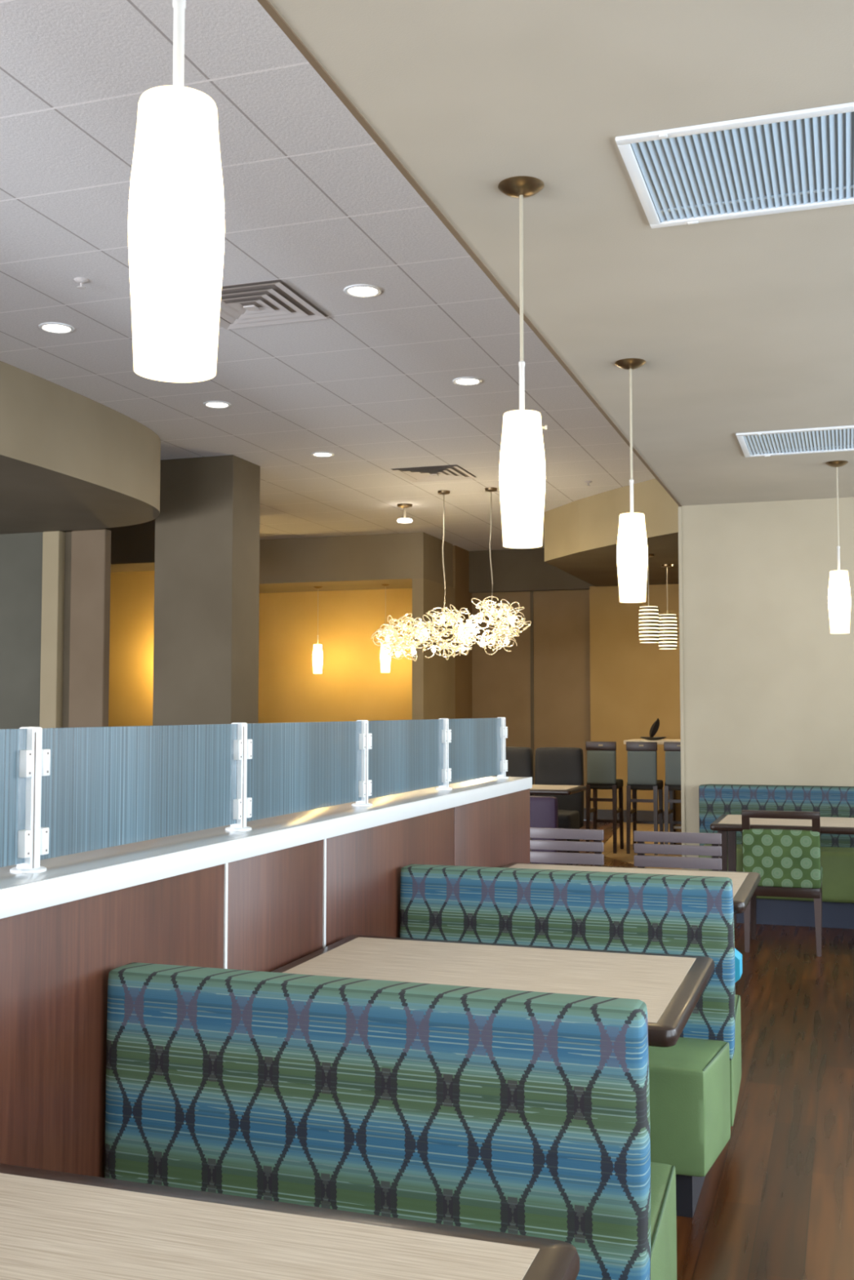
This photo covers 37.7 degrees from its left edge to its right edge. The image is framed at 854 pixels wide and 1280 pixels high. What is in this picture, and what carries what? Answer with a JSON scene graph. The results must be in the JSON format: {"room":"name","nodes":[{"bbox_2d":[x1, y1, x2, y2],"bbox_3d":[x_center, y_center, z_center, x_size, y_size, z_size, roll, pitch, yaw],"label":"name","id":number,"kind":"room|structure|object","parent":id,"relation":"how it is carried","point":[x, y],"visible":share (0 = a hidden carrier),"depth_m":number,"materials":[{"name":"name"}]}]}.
{"room":"eatery","nodes":[
{"label":"eatery","id":0,"kind":"room"},
{"bbox_2d":[0,532,43,728],"bbox_3d":[-4.896,0.570,11.319,3.490,2.925,0.240,-1,-3,19],"label":"wall","id":1,"kind":"structure","parent":0,"point":[20,553],"depth_m":10.76,"materials":[{"name":"grey paint"}]},
{"bbox_2d":[40,530,65,728],"bbox_3d":[-3.168,0.537,10.723,0.165,2.925,0.270,-1,-3,19],"label":"column","id":2,"kind":"structure","parent":1,"relation":"attached to","point":[53,542],"depth_m":10.63,"materials":[{"name":"paint"}]},
{"bbox_2d":[0,360,160,534],"bbox_3d":[-5.240,-1.381,7.687,5.220,0.565,7.060,-1,-3,19],"label":"ceiling","id":3,"kind":"structure","parent":0,"point":[69,460],"depth_m":8.54,"materials":[{"name":"beige paint"}]},
{"bbox_2d":[62,519,155,572],"bbox_3d":[-3.044,-1.062,13.608,2.000,0.540,0.700,-1,-3,19],"label":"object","id":4,"kind":"structure","parent":0,"point":[133,546],"depth_m":13.28,"materials":[{"name":"beige paint"}]},
{"bbox_2d":[108,570,154,726],"bbox_3d":[-3.467,0.630,14.845,1.950,3.200,0.150,-1,-3,19],"label":"wall","id":5,"kind":"structure","parent":0,"point":[131,695],"depth_m":14.81,"materials":[{"name":"yellow paint"}]},
{"bbox_2d":[152,454,260,725],"bbox_3d":[-1.852,0.242,10.513,0.725,3.490,0.500,-1,-3,19],"label":"wall column","id":6,"kind":"structure","parent":0,"point":[206,567],"depth_m":10.32,"materials":[{"name":"beige paint"}]},
{"bbox_2d":[0,0,655,551],"bbox_3d":[-3.139,-1.686,8.180,8.900,0.100,19.300,-1,-3,19],"label":"ceiling","id":7,"kind":"structure","parent":0,"point":[313,205],"depth_m":6.30,"materials":[{"name":"tile"}]},
{"bbox_2d":[38,322,74,333],"bbox_3d":[-2.027,-1.706,6.844,0.190,0.008,0.190,-1,-3,19],"label":"recessed light","id":8,"kind":"object","parent":7,"relation":"in","point":[52,327],"visible":1,"depth_m":6.84,"materials":[{"name":"white glass"}]},
{"bbox_2d":[74,277,88,289],"bbox_3d":[-1.681,-1.732,6.085,0.072,0.042,0.072,-1,-3,19],"label":"sprinkler head","id":9,"kind":"object","parent":7,"relation":"attached to","point":[80,280],"visible":1,"depth_m":6.07},
{"bbox_2d":[203,400,231,408],"bbox_3d":[-1.437,-1.610,8.563,0.190,0.008,0.190,-1,-3,19],"label":"recessed light","id":10,"kind":"object","parent":7,"relation":"in","point":[213,404],"visible":1,"depth_m":8.55,"materials":[{"name":"white glass"}]},
{"bbox_2d":[218,279,328,329],"bbox_3d":[-0.907,-1.721,6.457,0.600,0.022,0.600,-1,-3,19],"label":"ceiling vent","id":11,"kind":"object","parent":7,"relation":"in","point":[272,302],"visible":0.87,"depth_m":6.46,"materials":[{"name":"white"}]},
{"bbox_2d":[311,451,334,457],"bbox_3d":[-0.853,-1.517,10.232,0.190,0.008,0.190,-1,-3,19],"label":"recessed light","id":12,"kind":"object","parent":7,"relation":"in","point":[321,454],"visible":1,"depth_m":10.22,"materials":[{"name":"white glass"}]},
{"bbox_2d":[343,284,382,297],"bbox_3d":[-0.321,-1.740,6.239,0.190,0.008,0.190,-1,-3,19],"label":"recessed light","id":13,"kind":"object","parent":7,"relation":"in","point":[362,291],"visible":1,"depth_m":6.24,"materials":[{"name":"white glass"}]},
{"bbox_2d":[396,503,412,523],"bbox_3d":[-0.226,-1.288,12.745,0.160,0.185,0.160,-1,-3,19],"label":"ceiling light","id":14,"kind":"object","parent":7,"relation":"in","point":[404,520],"visible":1,"depth_m":12.70,"materials":[{"name":"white metal"}]},
{"bbox_2d":[391,464,476,482],"bbox_3d":[0.066,-1.464,11.050,0.600,0.022,0.600,-1,-3,19],"label":"ceiling vent","id":15,"kind":"object","parent":7,"relation":"in","point":[442,473],"visible":1,"depth_m":11.04,"materials":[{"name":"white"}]},
{"bbox_2d":[370,487,531,661],"bbox_3d":[0.235,-0.613,11.901,1.562,1.627,0.529,-1,-3,19],"label":"chandelier","id":16,"kind":"object","parent":7,"relation":"hanging from","point":[419,630],"visible":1,"depth_m":11.83,"materials":[{"name":"white glass"}]},
{"bbox_2d":[452,377,482,385],"bbox_3d":[0.257,-1.644,7.952,0.190,0.008,0.190,-1,-3,19],"label":"recessed light","id":17,"kind":"object","parent":7,"relation":"in","point":[461,380],"visible":1,"depth_m":7.94,"materials":[{"name":"white glass"}]},
{"bbox_2d":[584,480,591,486],"bbox_3d":[1.477,-1.431,11.460,0.072,0.042,0.072,-1,-3,19],"label":"sprinkler head","id":18,"kind":"object","parent":7,"relation":"attached to","point":[585,482],"visible":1,"depth_m":11.44},
{"bbox_2d":[257,588,412,723],"bbox_3d":[-1.864,0.848,16.459,4.354,2.945,0.150,-1,-3,19],"label":"wall","id":19,"kind":"structure","parent":0,"point":[351,685],"depth_m":16.20,"materials":[{"name":"paint"}]},
{"bbox_2d":[259,532,452,593],"bbox_3d":[-1.989,-0.928,15.966,4.494,0.545,1.150,-1,-3,19],"label":"wall","id":20,"kind":"structure","parent":0,"point":[362,562],"depth_m":15.09,"materials":[{"name":"beige paint"}]},
{"bbox_2d":[312,586,323,673],"bbox_3d":[-1.367,-0.125,15.685,0.132,1.090,0.128,-1,-3,19],"label":"pendant lamp","id":21,"kind":"object","parent":20,"relation":"hanging from","point":[317,649],"visible":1,"depth_m":15.62,"materials":[{"name":"white glass"}]},
{"bbox_2d":[380,583,391,672],"bbox_3d":[-0.509,-0.144,15.397,0.132,1.090,0.128,-1,-3,19],"label":"pendant lamp","id":22,"kind":"object","parent":20,"relation":"hanging from","point":[384,661],"visible":0.67,"depth_m":15.33,"materials":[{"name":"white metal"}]},
{"bbox_2d":[452,545,471,719],"bbox_3d":[0.455,0.563,16.248,0.094,3.490,0.900,-1,-3,19],"label":"wall","id":23,"kind":"structure","parent":0,"point":[460,578],"depth_m":16.15,"materials":[{"name":"brown paint"}]},
{"bbox_2d":[412,577,455,719],"bbox_3d":[0.090,0.778,15.223,0.140,2.945,1.250,-1,-3,19],"label":"column","id":24,"kind":"structure","parent":23,"relation":"attached to","point":[433,681],"depth_m":14.94,"materials":[{"name":"paint"}]},
{"bbox_2d":[471,589,591,808],"bbox_3d":[1.380,0.568,16.332,1.606,3.490,0.150,-1,-3,19],"label":"wall","id":25,"kind":"structure","parent":0,"point":[501,680],"depth_m":16.23,"materials":[{"name":"brown paint"}]},
{"bbox_2d":[529,591,533,795],"bbox_3d":[1.365,0.760,16.236,0.040,2.795,0.020,-1,-3,19],"label":"trim","id":26,"kind":"structure","parent":25,"relation":"attached to","point":[531,633],"depth_m":16.25,"materials":[{"name":"beige paint"}]},
{"bbox_2d":[583,808,591,820],"bbox_3d":[1.354,2.230,16.153,1.600,0.150,0.030,-1,-3,19],"label":"baseboard","id":27,"kind":"structure","parent":25,"relation":"attached to","point":[584,809],"depth_m":15.92,"materials":[{"name":"black"}]},
{"bbox_2d":[267,0,853,506],"bbox_3d":[1.660,-1.673,2.678,3.700,0.740,11.950,-1,-3,19],"label":"ceiling","id":28,"kind":"structure","parent":0,"point":[745,324],"depth_m":3.54,"materials":[{"name":"beige paint"}]},
{"bbox_2d":[128,0,224,382],"bbox_3d":[-0.335,-0.855,1.683,0.132,1.004,0.128,-2,-4,28],"label":"pendant lamp","id":29,"kind":"object","parent":28,"relation":"hanging from","point":[176,213],"visible":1,"depth_m":1.62,"materials":[{"name":"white glass"}]},
{"bbox_2d":[257,0,681,506],"bbox_3d":[-0.102,-1.294,3.251,0.018,0.054,11.950,-1,-3,19],"label":"trim","id":30,"kind":"structure","parent":28,"relation":"attached to","point":[267,6],"depth_m":3.46,"materials":[{"name":"brown paint"}]},
{"bbox_2d":[497,176,546,548],"bbox_3d":[0.263,-0.757,3.436,0.132,1.004,0.128,0,-3,7],"label":"pendant lamp","id":31,"kind":"object","parent":28,"relation":"hanging from","point":[522,456],"visible":1,"depth_m":3.38,"materials":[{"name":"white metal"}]},
{"bbox_2d":[614,358,647,603],"bbox_3d":[0.852,-0.659,5.199,0.132,1.004,0.128,2,-4,-33],"label":"pendant lamp","id":32,"kind":"object","parent":28,"relation":"hanging from","point":[632,544],"visible":1,"depth_m":5.14,"materials":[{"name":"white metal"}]},
{"bbox_2d":[614,102,853,228],"bbox_3d":[1.152,-1.262,3.262,1.220,0.015,0.615,-1,-3,19],"label":"ceiling vent","id":33,"kind":"object","parent":28,"relation":"in","point":[774,163],"visible":1,"depth_m":3.33,"materials":[{"name":"white metal"}]},
{"bbox_2d":[735,425,853,457],"bbox_3d":[2.295,-1.073,6.655,1.220,0.015,0.615,-1,-3,19],"label":"ceiling vent","id":34,"kind":"object","parent":28,"relation":"in","point":[834,438],"visible":1,"depth_m":6.75,"materials":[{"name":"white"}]},
{"bbox_2d":[825,460,850,633],"bbox_3d":[2.405,-0.540,7.316,0.128,1.004,0.132,0,-3,-6],"label":"pendant lamp","id":35,"kind":"object","parent":28,"relation":"hanging from","point":[838,590],"visible":1,"depth_m":7.25,"materials":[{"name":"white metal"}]},
{"bbox_2d":[468,547,679,810],"bbox_3d":[3.536,0.523,15.528,6.206,3.490,0.300,-1,-3,19],"label":"wall","id":36,"kind":"structure","parent":0,"point":[634,684],"depth_m":15.75,"materials":[{"name":"paint"}]},
{"bbox_2d":[590,808,669,823],"bbox_3d":[4.245,2.167,15.023,4.600,0.150,0.030,-1,-3,19],"label":"baseboard","id":37,"kind":"structure","parent":36,"relation":"attached to","point":[602,814],"depth_m":15.60,"materials":[{"name":"black"}]},
{"bbox_2d":[543,478,679,586],"bbox_3d":[3.251,-1.177,12.127,4.520,0.575,6.500,-1,-3,19],"label":"ceiling","id":38,"kind":"structure","parent":0,"point":[580,535],"depth_m":12.34,"materials":[{"name":"paint"}]},
{"bbox_2d":[637,553,659,643],"bbox_3d":[2.229,-0.418,12.587,0.213,0.890,0.213,-1,-3,19],"label":"pendant","id":39,"kind":"object","parent":38,"relation":"hanging from","point":[648,623],"visible":0.98,"depth_m":12.49,"materials":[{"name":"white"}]},
{"bbox_2d":[657,564,677,648],"bbox_3d":[2.530,-0.350,13.169,0.213,0.890,0.213,-1,-3,19],"label":"pendant","id":40,"kind":"object","parent":38,"relation":"hanging from","point":[668,633],"visible":0.89,"depth_m":13.07,"materials":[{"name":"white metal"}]},
{"bbox_2d":[570,820,853,1279],"bbox_3d":[-1.386,1.865,7.390,12.600,0.100,19.300,-1,-3,19],"label":"floor","id":41,"kind":"structure","parent":0,"point":[776,1202],"depth_m":4.20,"materials":[{"name":"brown wood"}]},
{"bbox_2d":[62,531,71,727],"bbox_3d":[-3.029,0.537,10.723,0.100,2.925,0.180,-1,-3,19],"label":"trim","id":42,"kind":"structure","parent":41,"relation":"on","point":[68,535],"depth_m":10.68,"materials":[{"name":"beige paint"}]},
{"bbox_2d":[68,528,111,727],"bbox_3d":[-2.854,0.528,10.560,0.335,2.925,0.100,-1,-3,19],"label":"column","id":43,"kind":"structure","parent":41,"relation":"on","point":[91,556],"depth_m":10.54,"materials":[{"name":"beige paint"}]},
{"bbox_2d":[0,776,532,1177],"bbox_3d":[-0.634,1.015,2.836,0.256,1.090,6.270,-1,-3,19],"label":"wall","id":44,"kind":"structure","parent":41,"relation":"on","point":[270,895],"depth_m":2.77,"materials":[{"name":"brown wood"}]},
{"bbox_2d":[9,726,50,873],"bbox_3d":[-0.771,0.308,2.428,0.068,0.278,0.076,-1,-3,19],"label":"post","id":45,"kind":"object","parent":44,"relation":"on","point":[34,762],"visible":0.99,"depth_m":2.41,"materials":[{"name":"silver metal"}]},
{"bbox_2d":[0,728,26,867],"bbox_3d":[-0.909,0.278,2.022,0.008,0.258,0.830,-1,-3,19],"label":"glass panel","id":46,"kind":"object","parent":45,"relation":"attached to","point":[12,787],"visible":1,"depth_m":2.37,"materials":[{"name":"blue glass"}]},
{"bbox_2d":[40,724,237,860],"bbox_3d":[-0.631,0.324,2.845,0.008,0.258,0.851,-1,-3,19],"label":"glass panel","id":47,"kind":"object","parent":45,"relation":"attached to","point":[105,787],"visible":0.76,"depth_m":2.77,"materials":[{"name":"blue glass"}]},
{"bbox_2d":[225,722,252,831],"bbox_3d":[-0.490,0.355,3.262,0.068,0.278,0.076,-1,-3,19],"label":"post","id":48,"kind":"object","parent":44,"relation":"on","point":[242,746],"visible":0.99,"depth_m":3.25,"materials":[{"name":"silver metal"}]},
{"bbox_2d":[246,720,361,822],"bbox_3d":[-0.351,0.371,3.676,0.008,0.258,0.844,-1,-3,19],"label":"glass panel","id":49,"kind":"object","parent":44,"relation":"on","point":[294,767],"visible":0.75,"depth_m":3.63,"materials":[{"name":"blue glass"}]},
{"bbox_2d":[351,720,372,806],"bbox_3d":[-0.212,0.401,4.089,0.068,0.278,0.076,-1,-3,19],"label":"post","id":50,"kind":"object","parent":44,"relation":"on","point":[365,738],"visible":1,"depth_m":4.07,"materials":[{"name":"silver metal"}]},
{"bbox_2d":[368,719,443,799],"bbox_3d":[-0.073,0.417,4.501,0.008,0.258,0.840,-1,-3,19],"label":"glass panel","id":51,"kind":"object","parent":44,"relation":"on","point":[405,756],"visible":1,"depth_m":4.47,"materials":[{"name":"blue glass"}]},
{"bbox_2d":[435,718,452,790],"bbox_3d":[0.066,0.447,4.912,0.068,0.278,0.076,-1,-3,19],"label":"post","id":52,"kind":"object","parent":44,"relation":"on","point":[446,732],"visible":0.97,"depth_m":4.89,"materials":[{"name":"silver metal"}]},
{"bbox_2d":[493,716,508,778],"bbox_3d":[0.341,0.492,5.728,0.068,0.278,0.076,-1,-3,19],"label":"post","id":53,"kind":"object","parent":44,"relation":"on","point":[503,729],"visible":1,"depth_m":5.71,"materials":[{"name":"silver metal"}]},
{"bbox_2d":[448,717,501,783],"bbox_3d":[0.203,0.463,5.321,0.008,0.258,0.832,-1,-3,19],"label":"glass panel","id":54,"kind":"object","parent":53,"relation":"attached to","point":[475,746],"visible":1,"depth_m":5.30,"materials":[{"name":"blue glass"}]},
{"bbox_2d":[0,1163,579,1279],"bbox_3d":[-0.440,1.099,1.305,1.065,0.751,0.805,-1,-3,19],"label":"dining table","id":55,"kind":"object","parent":41,"relation":"on","point":[55,1225],"visible":1,"depth_m":1.53,"materials":[{"name":"beige laminate"}]},
{"bbox_2d":[104,962,676,1279],"bbox_3d":[-0.089,1.088,2.392,1.057,0.895,0.998,-1,-3,19],"label":"bench","id":56,"kind":"object","parent":41,"relation":"on","point":[508,1111],"visible":0.66,"depth_m":2.25,"materials":[{"name":"fabric"}]},
{"bbox_2d":[270,934,714,1047],"bbox_3d":[0.141,1.198,3.069,1.040,0.751,0.805,-1,-3,19],"label":"dining table","id":57,"kind":"object","parent":41,"relation":"on","point":[670,986],"visible":0.44,"depth_m":3.13,"materials":[{"name":"beige laminate"}]},
{"bbox_2d":[493,746,533,795],"bbox_3d":[0.690,1.528,11.672,0.499,1.051,0.611,-1,-3,19],"label":"chair","id":58,"kind":"object","parent":41,"relation":"on","point":[520,759],"visible":0.1,"depth_m":11.80,"materials":[{"name":"fabric"}]},
{"bbox_2d":[529,795,567,864],"bbox_3d":[0.512,1.607,10.147,1.202,0.724,0.519,-1,-3,19],"label":"chair","id":59,"kind":"object","parent":41,"relation":"on","point":[544,813],"visible":0.16,"depth_m":9.77,"materials":[{"name":"leather"}]},
{"bbox_2d":[529,784,586,795],"bbox_3d":[0.661,1.635,10.793,1.320,0.741,0.700,-1,-3,19],"label":"dining table","id":60,"kind":"object","parent":41,"relation":"on","point":[549,789],"visible":0.29,"depth_m":10.44,"materials":[{"name":"beige laminate"}]},
{"bbox_2d":[534,746,583,864],"bbox_3d":[1.169,1.520,11.511,0.459,1.051,0.611,-1,-3,19],"label":"chair","id":61,"kind":"object","parent":41,"relation":"on","point":[553,766],"visible":0.48,"depth_m":11.64,"materials":[{"name":"fabric"}]},
{"bbox_2d":[529,827,604,866],"bbox_3d":[0.598,1.324,5.930,0.432,0.818,0.484,-1,-3,19],"label":"slat chair","id":62,"kind":"object","parent":41,"relation":"on","point":[597,859],"visible":0.16,"depth_m":6.12,"materials":[{"name":"grey wood"}]},
{"bbox_2d":[400,863,741,1217],"bbox_3d":[0.452,1.177,3.996,1.057,0.895,0.998,-1,-3,19],"label":"bench","id":63,"kind":"object","parent":41,"relation":"on","point":[695,1082],"visible":0.45,"depth_m":3.79,"materials":[{"name":"fabric"}]},
{"bbox_2d":[734,948,742,982],"bbox_3d":[0.948,1.099,4.174,0.195,0.200,0.100,-1,-3,19],"label":"box","id":64,"kind":"object","parent":63,"relation":"on","point":[738,956],"visible":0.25,"depth_m":4.10,"materials":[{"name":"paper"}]},
{"bbox_2d":[585,741,623,853],"bbox_3d":[1.776,1.556,12.492,0.305,1.088,0.430,-1,-3,19],"label":"bar stool","id":65,"kind":"object","parent":41,"relation":"on","point":[601,755],"visible":1,"depth_m":12.34,"materials":[{"name":"black wood"}]},
{"bbox_2d":[501,862,759,913],"bbox_3d":[0.714,1.293,4.768,1.040,0.751,0.835,-1,-3,19],"label":"dining table","id":66,"kind":"object","parent":41,"relation":"on","point":[744,884],"visible":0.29,"depth_m":4.98,"materials":[{"name":"beige laminate"}]},
{"bbox_2d":[626,742,663,854],"bbox_3d":[2.155,1.549,12.365,0.305,1.088,0.430,-1,-3,19],"label":"bar stool","id":67,"kind":"object","parent":41,"relation":"on","point":[642,757],"visible":1,"depth_m":12.21,"materials":[{"name":"grey fabric"}]},
{"bbox_2d":[623,738,681,844],"bbox_3d":[2.987,1.566,12.696,1.880,1.090,0.600,-1,-3,19],"label":"bar table","id":68,"kind":"object","parent":41,"relation":"on","point":[677,794],"visible":0.18,"depth_m":12.69,"materials":[{"name":"beige laminate"}]},
{"bbox_2d":[640,718,666,740],"bbox_3d":[2.314,0.911,12.801,0.270,0.230,0.270,-1,-3,19],"label":"leaf ornament","id":69,"kind":"object","parent":68,"relation":"on","point":[654,728],"visible":1,"depth_m":12.77,"materials":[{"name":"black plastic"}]},
{"bbox_2d":[663,742,681,854],"bbox_3d":[2.513,1.545,12.297,0.305,1.088,0.430,-1,-3,19],"label":"bar stool","id":70,"kind":"object","parent":41,"relation":"on","point":[673,749],"visible":0.49,"depth_m":12.16,"materials":[{"name":"grey fabric"}]},
{"bbox_2d":[633,831,721,871],"bbox_3d":[1.129,1.314,5.751,0.432,0.818,0.484,-1,-3,19],"label":"slat chair","id":71,"kind":"object","parent":41,"relation":"on","point":[640,860],"visible":0.24,"depth_m":5.95,"materials":[{"name":"grey wood"}]},
{"bbox_2d":[698,783,853,928],"bbox_3d":[3.400,1.403,7.974,3.296,0.888,0.476,-1,-3,19],"label":"bench","id":72,"kind":"object","parent":41,"relation":"on","point":[837,851],"visible":0.37,"depth_m":8.29,"materials":[{"name":"blue"}]},
{"bbox_2d":[709,813,853,928],"bbox_3d":[2.385,1.467,7.613,1.220,0.721,0.755,-1,-3,19],"label":"dining table","id":73,"kind":"object","parent":41,"relation":"on","point":[726,824],"visible":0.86,"depth_m":7.49,"materials":[{"name":"beige laminate"}]},
{"bbox_2d":[741,809,822,956],"bbox_3d":[2.110,1.406,7.402,0.434,0.818,0.516,-1,-3,19],"label":"dining chair","id":74,"kind":"object","parent":41,"relation":"on","point":[787,862],"visible":0.87,"depth_m":7.17,"materials":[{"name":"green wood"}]},
{"bbox_2d":[680,497,853,870],"bbox_3d":[3.581,0.439,8.306,3.718,2.850,0.150,-1,-3,19],"label":"wall","id":75,"kind":"structure","parent":0,"point":[768,687],"depth_m":8.67,"materials":[{"name":"beige paint"}]},
{"bbox_2d":[677,506,685,869],"bbox_3d":[1.822,0.475,8.891,0.026,2.845,0.160,-1,-3,19],"label":"trim","id":76,"kind":"structure","parent":75,"relation":"attached to","point":[679,508],"depth_m":8.83,"materials":[{"name":"beige paint"}]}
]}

